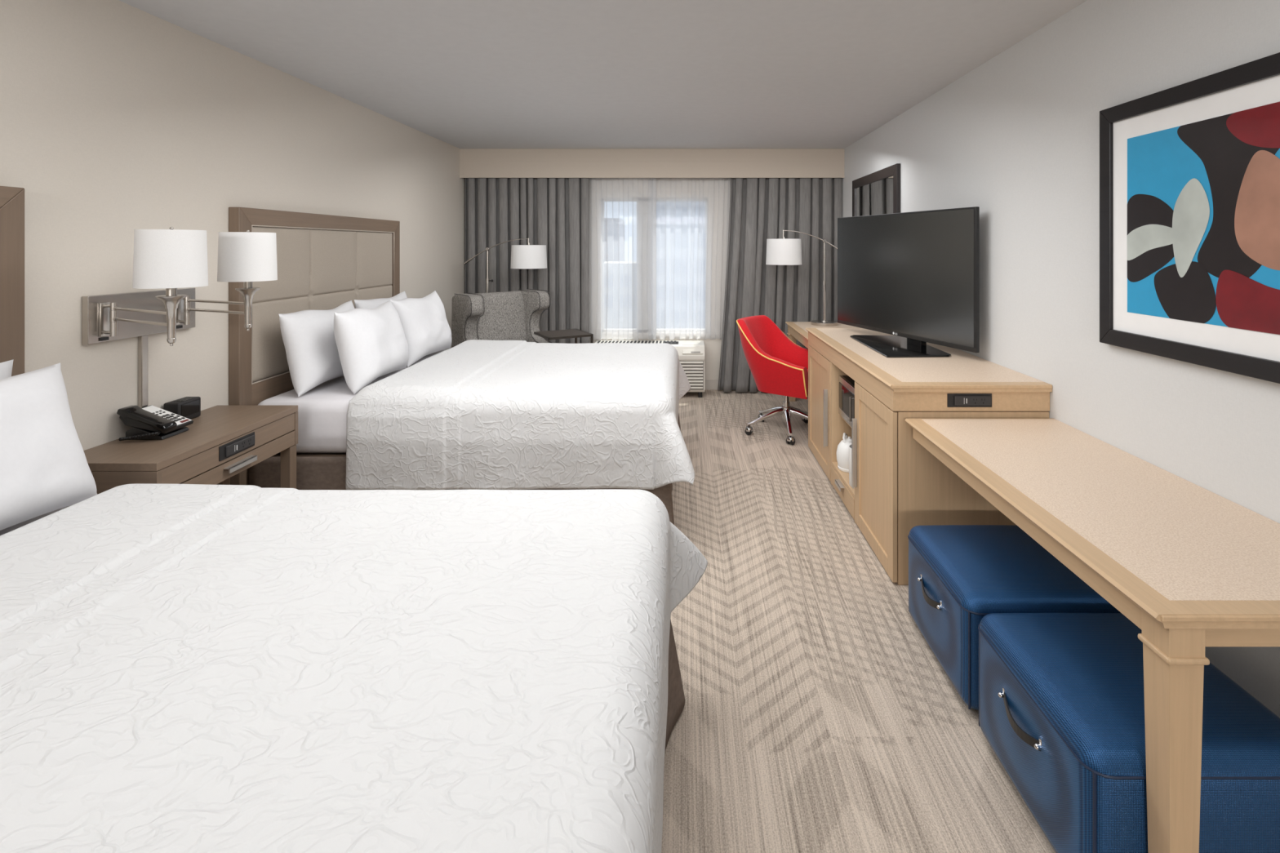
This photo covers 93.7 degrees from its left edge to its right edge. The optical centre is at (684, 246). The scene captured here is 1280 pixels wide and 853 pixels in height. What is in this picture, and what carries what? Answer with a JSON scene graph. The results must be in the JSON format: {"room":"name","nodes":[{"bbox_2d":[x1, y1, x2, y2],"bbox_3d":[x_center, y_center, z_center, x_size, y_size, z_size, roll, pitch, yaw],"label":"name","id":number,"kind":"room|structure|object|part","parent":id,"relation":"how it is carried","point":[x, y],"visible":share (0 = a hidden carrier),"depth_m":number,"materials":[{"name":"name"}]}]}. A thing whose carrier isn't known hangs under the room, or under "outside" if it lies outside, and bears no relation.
{"room":"hotel room","nodes":[
{"label":"hotel room","id":0,"kind":"room"},
{"bbox_2d":[0,0,465,450],"bbox_3d":[-2.245,0.247,-0.420,0.100,2.405,13.160,0,0,0],"label":"wall","id":1,"kind":"structure","parent":0,"point":[117,118],"depth_m":2.48,"materials":[{"name":"paint"}]},
{"bbox_2d":[0,186,24,376],"bbox_3d":[-2.167,0.560,1.129,0.054,1.500,1.628,0,0,0],"label":"headboard","id":2,"kind":"object","parent":1,"relation":"attached to","point":[11,198],"visible":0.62,"depth_m":1.90,"materials":[{"name":"beige wood"}]},
{"bbox_3d":[-2.167,-0.148,1.129,0.054,0.083,1.625,0,0,0],"label":"rail","id":3,"kind":"part","parent":2,"relation":"part of","materials":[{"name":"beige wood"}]},
{"bbox_2d":[81,226,277,408],"bbox_3d":[-1.926,0.339,2.303,0.536,0.811,0.704,0,0,0],"label":"wall sconce","id":4,"kind":"object","parent":1,"relation":"attached to","point":[172,260],"visible":0.99,"depth_m":2.25,"materials":[{"name":"white fabric"}]},
{"bbox_2d":[99,336,109,341],"bbox_3d":[-2.167,0.345,2.235,0.007,0.012,0.030,0,0,0],"label":"rocker switch","id":5,"kind":"object","parent":4,"relation":"attached to","point":[101,338],"depth_m":2.23,"materials":[{"name":"black plastic"}]},
{"bbox_3d":[-1.945,0.251,2.141,0.417,0.055,0.016,0,0,27],"label":"arm","id":6,"kind":"part","parent":4,"relation":"part of","materials":[{"name":"silver metal"}]},
{"bbox_3d":[-2.186,0.551,2.416,0.017,0.385,0.028,0,0,0],"label":"cord","id":7,"kind":"part","parent":4,"relation":"part of","materials":[{"name":"silver metal"}]},
{"bbox_3d":[-1.757,0.041,2.050,0.197,0.194,0.197,0,0,0],"label":"lamp shade","id":8,"kind":"part","parent":4,"relation":"part of","materials":[{"name":"white fabric"}]},
{"bbox_3d":[-1.757,0.196,2.050,0.084,0.293,0.084,0,0,0],"label":"lamp stem","id":9,"kind":"part","parent":4,"relation":"part of","materials":[{"name":"silver metal"}]},
{"bbox_2d":[176,324,182,328],"bbox_3d":[-2.167,0.345,2.565,0.007,0.012,0.030,0,0,0],"label":"rocker switch","id":10,"kind":"object","parent":4,"relation":"attached to","point":[178,326],"depth_m":2.57,"materials":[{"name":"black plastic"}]},
{"bbox_3d":[-1.948,0.251,2.493,0.394,0.055,0.016,0,0,22],"label":"arm","id":11,"kind":"part","parent":4,"relation":"part of","materials":[{"name":"silver metal"}]},
{"bbox_3d":[-1.765,0.041,2.420,0.197,0.194,0.197,0,0,0],"label":"lamp shade","id":12,"kind":"part","parent":4,"relation":"part of","materials":[{"name":"white fabric"}]},
{"bbox_3d":[-1.765,0.196,2.420,0.084,0.293,0.084,0,0,0],"label":"lamp stem","id":13,"kind":"part","parent":4,"relation":"part of","materials":[{"name":"silver metal"}]},
{"bbox_2d":[228,206,399,484],"bbox_3d":[-2.167,0.560,3.689,0.054,1.500,1.622,0,0,0],"label":"headboard","id":14,"kind":"object","parent":1,"relation":"attached to","point":[325,262],"visible":0.52,"depth_m":3.28,"materials":[{"name":"beige wood"}]},
{"bbox_3d":[-2.167,0.561,2.920,0.054,1.498,0.083,0,0,0],"label":"frame post","id":15,"kind":"part","parent":14,"relation":"part of","materials":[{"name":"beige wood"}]},
{"bbox_3d":[-2.167,0.997,3.689,0.054,0.626,1.456,0,0,0],"label":"rail","id":16,"kind":"part","parent":14,"relation":"part of","materials":[{"name":"beige wood"}]},
{"bbox_3d":[-2.167,-0.148,3.689,0.054,0.083,1.619,0,0,0],"label":"rail","id":17,"kind":"part","parent":14,"relation":"part of","materials":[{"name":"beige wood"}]},
{"bbox_3d":[-2.153,0.288,3.689,0.018,0.783,1.448,0,0,0],"label":"upholstered panel","id":18,"kind":"part","parent":14,"relation":"part of","materials":[{"name":"fabric"}]},
{"bbox_3d":[-2.167,0.560,4.458,0.054,1.499,0.083,0,0,0],"label":"frame post","id":19,"kind":"part","parent":14,"relation":"part of","materials":[{"name":"beige wood"}]},
{"bbox_2d":[119,0,1086,148],"bbox_3d":[-0.317,-1.005,-0.470,3.956,0.100,13.260,0,0,0],"label":"ceiling","id":20,"kind":"structure","parent":0,"point":[459,73],"depth_m":3.03,"materials":[{"name":"paint"}]},
{"bbox_2d":[589,177,730,379],"bbox_3d":[-0.317,0.247,6.110,3.756,2.405,0.100,0,0,0],"label":"sheer curtain","id":21,"kind":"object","parent":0,"point":[717,190],"depth_m":6.06,"materials":[{"name":"fabric"}]},
{"bbox_2d":[465,177,589,343],"bbox_3d":[-1.562,0.307,5.934,1.243,2.255,0.117,0,0,0],"label":"drape","id":22,"kind":"object","parent":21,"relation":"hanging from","point":[553,213],"visible":0.59,"depth_m":5.89,"materials":[{"name":"grey fabric"}]},
{"bbox_2d":[459,148,844,177],"bbox_3d":[-0.317,-0.813,5.952,3.756,0.284,0.217,0,0,0],"label":"valance","id":23,"kind":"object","parent":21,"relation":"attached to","point":[473,162],"depth_m":5.84,"materials":[{"name":"plastic"}]},
{"bbox_2d":[601,197,707,332],"bbox_3d":[-0.304,0.190,6.120,1.078,1.370,0.060,0,0,0],"label":"window","id":24,"kind":"structure","parent":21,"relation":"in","point":[646,206],"depth_m":6.09,"materials":[{"name":"paint"}]},
{"bbox_2d":[705,379,718,390],"bbox_3d":[-0.317,1.400,6.054,3.756,0.100,0.012,0,0,0],"label":"baseboard","id":25,"kind":"structure","parent":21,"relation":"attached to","point":[710,384],"depth_m":6.05,"materials":[{"name":"paint"}]},
{"bbox_2d":[717,177,842,392],"bbox_3d":[0.946,0.308,5.933,1.232,2.255,0.122,0,0,0],"label":"drape","id":26,"kind":"object","parent":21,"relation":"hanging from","point":[761,209],"visible":0.66,"depth_m":5.90,"materials":[{"name":"grey fabric"}]},
{"bbox_2d":[661,390,1055,852],"bbox_3d":[-0.317,1.500,-0.470,3.956,0.100,13.260,0,0,0],"label":"floor","id":27,"kind":"structure","parent":0,"point":[817,715],"depth_m":1.97,"materials":[{"name":"carpet"}]},
{"bbox_2d":[83,405,297,494],"bbox_3d":[-1.990,1.097,2.432,0.405,0.704,0.752,0,0,0],"label":"nightstand","id":28,"kind":"object","parent":27,"relation":"on","point":[220,443],"visible":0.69,"depth_m":2.34,"materials":[{"name":"beige wood"}]},
{"bbox_3d":[-2.002,0.850,2.066,0.381,0.151,0.020,0,0,0],"label":"panel","id":29,"kind":"part","parent":28,"relation":"part of","materials":[{"name":"beige wood"}]},
{"bbox_2d":[116,405,193,440],"bbox_3d":[-2.080,0.683,2.349,0.188,0.122,0.172,0,0,0],"label":"telephone","id":30,"kind":"object","parent":28,"relation":"on","point":[149,422],"visible":1,"depth_m":2.30,"materials":[{"name":"black plastic"}]},
{"bbox_3d":[-2.075,0.723,2.277,0.136,0.030,0.017,0,0,-8],"label":"coiled cord","id":31,"kind":"part","parent":30,"relation":"part of","materials":[{"name":"black plastic"}]},
{"bbox_3d":[-2.080,0.676,2.390,0.162,0.061,0.077,0,0,0],"label":"plate","id":32,"kind":"part","parent":30,"relation":"part of","materials":[{"name":"white plastic"}]},
{"bbox_2d":[163,396,200,419],"bbox_3d":[-2.151,0.700,2.565,0.068,0.088,0.120,0,0,0],"label":"alarm clock","id":33,"kind":"object","parent":28,"relation":"on","point":[189,407],"visible":0.88,"depth_m":2.55,"materials":[{"name":"black plastic"}]},
{"bbox_3d":[-2.150,1.188,2.779,0.046,0.523,0.046,0,0,0],"label":"leg","id":34,"kind":"part","parent":28,"relation":"part of","materials":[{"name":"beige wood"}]},
{"bbox_3d":[-1.825,0.814,2.432,0.019,0.078,0.710,0,0,0],"label":"panel","id":35,"kind":"part","parent":28,"relation":"part of","materials":[{"name":"beige wood"}]},
{"bbox_2d":[218,431,254,461],"bbox_3d":[-1.813,0.810,2.428,0.004,0.058,0.190,0,0,0],"label":"power outlet","id":36,"kind":"object","parent":28,"relation":"attached to","point":[230,448],"depth_m":2.41,"materials":[{"name":"black plastic"}]},
{"bbox_3d":[-1.988,0.890,2.432,0.349,0.065,0.710,0,0,0],"label":"drawer","id":37,"kind":"part","parent":28,"relation":"part of","materials":[{"name":"beige wood"}]},
{"bbox_3d":[-1.801,0.884,2.430,0.026,0.020,0.150,0,0,0],"label":"handle","id":38,"kind":"part","parent":28,"relation":"part of","materials":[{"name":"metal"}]},
{"bbox_3d":[-1.839,1.188,2.779,0.046,0.523,0.046,0,0,0],"label":"leg","id":39,"kind":"part","parent":28,"relation":"part of","materials":[{"name":"beige wood"}]},
{"bbox_3d":[-2.002,0.850,2.798,0.381,0.151,0.020,0,0,0],"label":"panel","id":40,"kind":"part","parent":28,"relation":"part of","materials":[{"name":"beige wood"}]},
{"bbox_2d":[0,503,684,748],"bbox_3d":[-1.062,1.120,1.140,2.127,0.650,1.552,0,0,0],"label":"bed","id":41,"kind":"object","parent":27,"relation":"on","point":[676,698],"visible":0.08,"depth_m":1.82,"materials":[{"name":"white fabric"}]},
{"bbox_2d":[0,359,13,379],"bbox_3d":[-2.060,0.567,1.500,0.118,0.447,0.720,0,0,0],"label":"pillow","id":42,"kind":"object","parent":41,"relation":"on","point":[6,367],"visible":0.12,"depth_m":1.83,"materials":[{"name":"white fabric"}]},
{"bbox_3d":[-1.110,0.910,1.140,2.030,0.230,1.530,0,0,0],"label":"mattress","id":43,"kind":"part","parent":41,"relation":"part of","materials":[{"name":"white fabric"}]},
{"bbox_2d":[0,363,97,530],"bbox_3d":[-1.892,0.574,1.520,0.232,0.422,0.720,0,0,0],"label":"pillow","id":44,"kind":"object","parent":41,"relation":"on","point":[44,467],"visible":1,"depth_m":1.70,"materials":[{"name":"white fabric"}]},
{"bbox_2d":[0,484,707,852],"bbox_3d":[-0.852,0.938,1.141,1.858,0.428,1.831,0,0,0],"label":"coverlet","id":45,"kind":"object","parent":41,"relation":"on","point":[184,668],"visible":1,"depth_m":1.06,"materials":[{"name":"white fabric"}]},
{"bbox_2d":[248,349,680,524],"bbox_3d":[-1.071,1.103,3.690,2.107,0.685,1.552,0,0,0],"label":"bed","id":46,"kind":"object","parent":27,"relation":"on","point":[321,447],"visible":0.12,"depth_m":2.92,"materials":[{"name":"white fabric"}]},
{"bbox_2d":[278,300,354,396],"bbox_3d":[-1.977,0.541,3.320,0.212,0.424,0.660,0,0,0],"label":"pillow","id":47,"kind":"object","parent":46,"relation":"on","point":[313,357],"visible":0.69,"depth_m":3.08,"materials":[{"name":"white fabric"}]},
{"bbox_3d":[-1.110,0.892,3.690,2.030,0.265,1.530,0,0,0],"label":"mattress","id":48,"kind":"part","parent":46,"relation":"part of","materials":[{"name":"white fabric"}]},
{"bbox_2d":[333,300,408,394],"bbox_3d":[-1.743,0.542,3.370,0.237,0.421,0.659,0,0,0],"label":"pillow","id":49,"kind":"object","parent":46,"relation":"on","point":[371,344],"visible":1,"depth_m":3.17,"materials":[{"name":"white fabric"}]},
{"bbox_2d":[354,291,407,308],"bbox_3d":[-2.018,0.540,4.070,0.188,0.423,0.680,0,0,0],"label":"pillow","id":50,"kind":"object","parent":46,"relation":"on","point":[373,303],"visible":0.08,"depth_m":3.88,"materials":[{"name":"white fabric"}]},
{"bbox_2d":[390,290,451,366],"bbox_3d":[-1.770,0.537,4.060,0.222,0.427,0.680,0,0,0],"label":"pillow","id":51,"kind":"object","parent":46,"relation":"on","point":[424,323],"visible":0.87,"depth_m":3.90,"materials":[{"name":"white fabric"}]},
{"bbox_2d":[345,339,694,489],"bbox_3d":[-0.797,0.928,3.691,1.691,0.494,1.769,0,0,0],"label":"coverlet","id":52,"kind":"object","parent":46,"relation":"on","point":[472,414],"visible":1,"depth_m":2.91,"materials":[{"name":"white fabric"}]},
{"bbox_2d":[451,288,551,347],"bbox_3d":[-1.447,0.920,5.047,0.728,1.058,0.769,0,0,41],"label":"armchair","id":53,"kind":"object","parent":27,"relation":"on","point":[515,315],"visible":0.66,"depth_m":5.17,"materials":[{"name":"grey fabric"}]},
{"bbox_2d":[462,238,546,293],"bbox_3d":[-1.651,0.686,5.500,0.768,1.525,0.326,0,0,0],"label":"floor lamp","id":54,"kind":"object","parent":27,"relation":"on","point":[522,256],"visible":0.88,"depth_m":5.38,"materials":[{"name":"white fabric"}]},
{"bbox_3d":[-1.430,0.094,5.500,0.326,0.212,0.326,0,0,0],"label":"lamp shade","id":55,"kind":"part","parent":54,"relation":"part of","materials":[{"name":"white fabric"}]},
{"bbox_2d":[533,328,593,343],"bbox_3d":[-1.016,1.087,5.008,0.380,0.725,0.380,0,0,-31],"label":"side table","id":56,"kind":"object","parent":27,"relation":"on","point":[569,333],"visible":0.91,"depth_m":4.94,"materials":[{"name":"wood"}]},
{"bbox_3d":[-0.766,1.089,4.946,0.016,0.693,0.016,0,0,-31],"label":"leg","id":57,"kind":"part","parent":56,"relation":"part of","materials":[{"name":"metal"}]},
{"bbox_2d":[595,340,705,397],"bbox_3d":[-0.347,1.197,5.862,1.085,0.504,0.356,0,0,0],"label":"air conditioner","id":58,"kind":"object","parent":27,"relation":"on","point":[691,353],"visible":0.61,"depth_m":5.70,"materials":[{"name":"beige plastic"}]},
{"bbox_2d":[597,340,678,344],"bbox_3d":[-0.460,0.948,5.900,0.800,0.004,0.200,0,0,0],"label":"vent","id":59,"kind":"object","parent":58,"relation":"attached to","point":[672,342],"depth_m":5.95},
{"bbox_2d":[736,315,808,444],"bbox_3d":[0.794,1.012,4.721,0.724,0.873,0.654,0,0,36],"label":"desk chair","id":60,"kind":"object","parent":27,"relation":"on","point":[779,366],"visible":0.81,"depth_m":4.61,"materials":[{"name":"red fabric"}]},
{"bbox_2d":[745,426,752,431],"bbox_3d":[0.496,1.405,4.615,0.059,0.030,0.059,0,0,36],"label":"caster","id":61,"kind":"object","parent":60,"relation":"attached to","point":[748,428],"depth_m":4.59,"materials":[{"name":"silver metal"}]},
{"bbox_3d":[0.627,1.320,4.648,0.300,0.122,0.040,0,0,-14],"label":"leg","id":62,"kind":"part","parent":60,"relation":"part of","materials":[{"name":"silver metal"}]},
{"bbox_3d":[0.704,1.320,4.838,0.040,0.122,0.300,0,0,-32],"label":"leg","id":63,"kind":"part","parent":60,"relation":"part of","materials":[{"name":"silver metal"}]},
{"bbox_3d":[0.785,1.320,4.515,0.040,0.122,0.300,0,0,4],"label":"leg","id":64,"kind":"part","parent":60,"relation":"part of","materials":[{"name":"silver metal"}]},
{"bbox_2d":[786,435,794,441],"bbox_3d":[0.775,1.405,4.381,0.059,0.030,0.059,0,0,36],"label":"caster","id":65,"kind":"object","parent":60,"relation":"attached to","point":[789,438],"depth_m":4.36,"materials":[{"name":"silver metal"}]},
{"bbox_3d":[0.959,1.320,4.624,0.300,0.122,0.040,0,0,22],"label":"leg","id":66,"kind":"part","parent":60,"relation":"part of","materials":[{"name":"silver metal"}]},
{"bbox_3d":[0.909,1.320,4.824,0.040,0.122,0.300,0,0,40],"label":"leg","id":67,"kind":"part","parent":60,"relation":"part of","materials":[{"name":"silver metal"}]},
{"bbox_2d":[785,321,860,401],"bbox_3d":[1.258,1.082,5.003,0.605,0.735,1.354,0,0,0],"label":"desk","id":68,"kind":"object","parent":27,"relation":"on","point":[796,330],"visible":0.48,"depth_m":5.31,"materials":[{"name":"brown wood"}]},
{"bbox_3d":[1.011,1.096,5.626,0.072,0.705,0.072,0,0,0],"label":"leg","id":69,"kind":"part","parent":68,"relation":"part of","materials":[{"name":"brown wood"}]},
{"bbox_2d":[765,230,838,326],"bbox_3d":[1.121,0.281,5.460,0.758,0.864,0.326,0,0,0],"label":"desk lamp","id":70,"kind":"object","parent":68,"relation":"on","point":[780,251],"visible":0.98,"depth_m":5.35,"materials":[{"name":"white fabric"}]},
{"bbox_3d":[0.905,0.049,5.460,0.326,0.233,0.326,0,0,0],"label":"lamp shade","id":71,"kind":"part","parent":70,"relation":"part of","materials":[{"name":"white fabric"}]},
{"bbox_2d":[805,328,1052,585],"bbox_3d":[1.212,1.018,3.429,0.696,0.862,1.785,0,0,0],"label":"media cabinet","id":72,"kind":"object","parent":27,"relation":"on","point":[900,486],"visible":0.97,"depth_m":2.68,"materials":[{"name":"brown wood"}]},
{"bbox_3d":[0.900,1.074,3.992,0.020,0.728,0.648,0,0,0],"label":"door","id":73,"kind":"part","parent":72,"relation":"part of","materials":[{"name":"brown wood"}]},
{"bbox_3d":[0.877,1.067,3.715,0.026,0.355,0.024,0,0,0],"label":"door handle","id":74,"kind":"part","parent":72,"relation":"part of","materials":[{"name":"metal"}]},
{"bbox_3d":[0.877,1.353,3.390,0.025,0.023,0.120,0,0,0],"label":"drawer handle","id":75,"kind":"part","parent":72,"relation":"part of","materials":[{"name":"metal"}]},
{"bbox_3d":[0.899,1.384,3.391,0.018,0.108,0.484,0,0,0],"label":"drawer","id":76,"kind":"part","parent":72,"relation":"part of","materials":[{"name":"brown wood"}]},
{"bbox_2d":[831,462,854,497],"bbox_3d":[1.212,1.318,3.390,0.637,0.020,0.487,0,0,0],"label":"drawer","id":77,"kind":"object","parent":72,"relation":"attached to","point":[842,479],"depth_m":3.39,"materials":[{"name":"brown wood"}]},
{"bbox_2d":[836,432,851,472],"bbox_3d":[0.967,1.206,3.515,0.148,0.204,0.149,0,0,0],"label":"jug","id":78,"kind":"object","parent":72,"relation":"on","point":[842,451],"visible":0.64,"depth_m":3.48,"materials":[{"name":"white plastic"}]},
{"bbox_3d":[0.949,1.146,3.540,0.021,0.085,0.106,0,0,21],"label":"handle","id":79,"kind":"part","parent":78,"relation":"part of","materials":[{"name":"white plastic"}]},
{"bbox_3d":[0.967,1.131,3.515,0.064,0.025,0.064,0,0,0],"label":"lid","id":80,"kind":"part","parent":78,"relation":"part of","materials":[{"name":"white plastic"}]},
{"bbox_2d":[838,375,854,426],"bbox_3d":[1.091,0.892,3.382,0.388,0.235,0.435,0,0,0],"label":"microwave","id":81,"kind":"object","parent":72,"relation":"on","point":[846,384],"visible":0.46,"depth_m":3.42,"materials":[{"name":"silver plastic"}]},
{"bbox_2d":[848,444,854,488],"bbox_3d":[0.966,1.202,3.270,0.134,0.210,0.134,0,0,0],"label":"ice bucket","id":82,"kind":"object","parent":72,"relation":"on","point":[850,446],"visible":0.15,"depth_m":3.26,"materials":[{"name":"white plastic"}]},
{"bbox_3d":[0.877,1.067,3.085,0.026,0.355,0.024,0,0,0],"label":"door handle","id":83,"kind":"part","parent":72,"relation":"part of","materials":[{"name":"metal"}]},
{"bbox_3d":[0.900,1.074,2.842,0.020,0.728,0.564,0,0,0],"label":"door","id":84,"kind":"part","parent":72,"relation":"part of","materials":[{"name":"brown wood"}]},
{"bbox_2d":[837,206,979,357],"bbox_3d":[1.232,0.192,3.633,0.420,0.788,1.236,0,0,-5],"label":"television","id":85,"kind":"object","parent":72,"relation":"on","point":[913,277],"visible":1,"depth_m":3.48,"materials":[{"name":"black plastic"}]},
{"bbox_2d":[946,393,991,407],"bbox_3d":[1.216,0.657,2.554,0.190,0.058,0.004,0,0,0],"label":"power outlet","id":86,"kind":"object","parent":72,"relation":"attached to","point":[953,400],"depth_m":2.54,"materials":[{"name":"black plastic"}]},
{"bbox_3d":[1.237,1.079,2.570,0.646,0.741,0.020,0,0,0],"label":"panel","id":87,"kind":"part","parent":72,"relation":"part of","materials":[{"name":"brown wood"}]},
{"bbox_2d":[907,524,1120,710],"bbox_3d":[1.115,1.251,2.083,0.552,0.375,0.527,0,0,0],"label":"ottoman","id":88,"kind":"object","parent":27,"relation":"on","point":[959,575],"visible":0.66,"depth_m":1.97,"materials":[{"name":"blue leather"}]},
{"bbox_3d":[0.850,1.214,2.083,0.021,0.040,0.166,0,0,0],"label":"handle","id":89,"kind":"part","parent":88,"relation":"part of","materials":[{"name":"black leather"}]},
{"bbox_2d":[905,418,1279,852],"bbox_3d":[1.245,1.088,1.854,0.630,0.723,1.352,0,0,0],"label":"desk","id":90,"kind":"object","parent":27,"relation":"on","point":[1194,568],"visible":1,"depth_m":1.45,"materials":[{"name":"brown wood"}]},
{"bbox_3d":[0.996,1.102,1.222,0.072,0.693,0.072,0,0,0],"label":"leg","id":91,"kind":"part","parent":90,"relation":"part of","materials":[{"name":"brown wood"}]},
{"bbox_2d":[977,613,1279,852],"bbox_3d":[1.115,1.251,1.524,0.552,0.375,0.533,0,0,0],"label":"ottoman","id":92,"kind":"object","parent":27,"relation":"on","point":[1061,695],"visible":0.88,"depth_m":1.38,"materials":[{"name":"blue leather"}]},
{"bbox_3d":[0.850,1.214,1.524,0.021,0.040,0.166,0,0,0],"label":"handle","id":93,"kind":"part","parent":92,"relation":"part of","materials":[{"name":"black leather"}]},
{"bbox_2d":[842,0,1279,717],"bbox_3d":[1.611,0.247,-0.420,0.100,2.405,13.160,0,0,0],"label":"wall","id":94,"kind":"structure","parent":0,"point":[1015,138],"depth_m":2.35,"materials":[{"name":"paint"}]},
{"bbox_2d":[852,163,900,216],"bbox_3d":[1.546,-0.085,4.902,0.027,1.030,1.155,0,0,0],"label":"wall mirror","id":95,"kind":"object","parent":94,"relation":"attached to","point":[877,193],"visible":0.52,"depth_m":4.76,"materials":[{"name":"black wood"}]},
{"bbox_3d":[1.546,-0.085,5.442,0.027,1.028,0.075,0,0,0],"label":"frame rail","id":96,"kind":"part","parent":95,"relation":"part of","materials":[{"name":"brown wood"}]},
{"bbox_2d":[855,175,893,216],"bbox_3d":[1.551,-0.085,4.902,0.016,0.890,1.015,0,0,0],"label":"mirror glass","id":97,"kind":"object","parent":95,"relation":"on","point":[873,196],"depth_m":4.84,"materials":[{"name":"silver mirror"}]},
{"bbox_3d":[1.546,-0.562,4.903,0.027,0.075,1.153,0,0,0],"label":"frame rail","id":98,"kind":"part","parent":95,"relation":"part of","materials":[{"name":"brown wood"}]},
{"bbox_3d":[1.546,-0.085,4.362,0.027,1.029,0.075,0,0,0],"label":"frame rail","id":99,"kind":"part","parent":95,"relation":"part of","materials":[{"name":"brown wood"}]},
{"bbox_2d":[1099,52,1279,383],"bbox_3d":[1.544,-0.073,1.567,0.033,0.852,1.275,0,0,0],"label":"framed picture","id":100,"kind":"object","parent":94,"relation":"attached to","point":[1189,172],"visible":1,"depth_m":1.79,"materials":[{"name":"multicoloured paper"}]},
{"bbox_3d":[1.544,-0.073,2.178,0.033,0.850,0.055,0,0,0],"label":"frame rail","id":101,"kind":"part","parent":100,"relation":"part of","materials":[{"name":"black wood"}]},
{"bbox_3d":[1.544,0.326,1.568,0.033,0.055,1.273,0,0,0],"label":"frame rail","id":102,"kind":"part","parent":100,"relation":"part of","materials":[{"name":"black wood"}]},
{"bbox_3d":[1.544,-0.471,1.568,0.033,0.055,1.273,0,0,0],"label":"frame rail","id":103,"kind":"part","parent":100,"relation":"part of","materials":[{"name":"black wood"}]},
{"bbox_2d":[1127,101,1279,334],"bbox_3d":[1.537,-0.073,1.567,0.003,0.602,1.025,0,0,0],"label":"print","id":104,"kind":"object","parent":100,"relation":"attached to","point":[1203,191],"depth_m":1.76},
{"label":"outside","id":105,"kind":"structure","parent":0,"visible":0},
{"bbox_2d":[604,217,624,261],"bbox_3d":[-5.300,9.775,41.970,1.800,23.350,4.060,0,0,0],"label":"building","id":106,"kind":"structure","parent":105,"point":[614,228],"depth_m":40.00,"materials":[{"name":"white"}]},
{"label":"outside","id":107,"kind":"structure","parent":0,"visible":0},
{"bbox_2d":[604,261,636,328],"bbox_3d":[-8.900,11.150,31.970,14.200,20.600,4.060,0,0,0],"label":"window pane","id":108,"kind":"structure","parent":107,"point":[620,277],"depth_m":30.00,"materials":[{"name":"glass"}]},
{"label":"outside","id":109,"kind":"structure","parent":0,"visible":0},
{"bbox_2d":[656,201,705,328],"bbox_3d":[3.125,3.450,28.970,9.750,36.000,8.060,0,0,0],"label":"window pane","id":110,"kind":"structure","parent":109,"point":[680,225],"depth_m":25.00,"materials":[{"name":"glass"}]}
]}

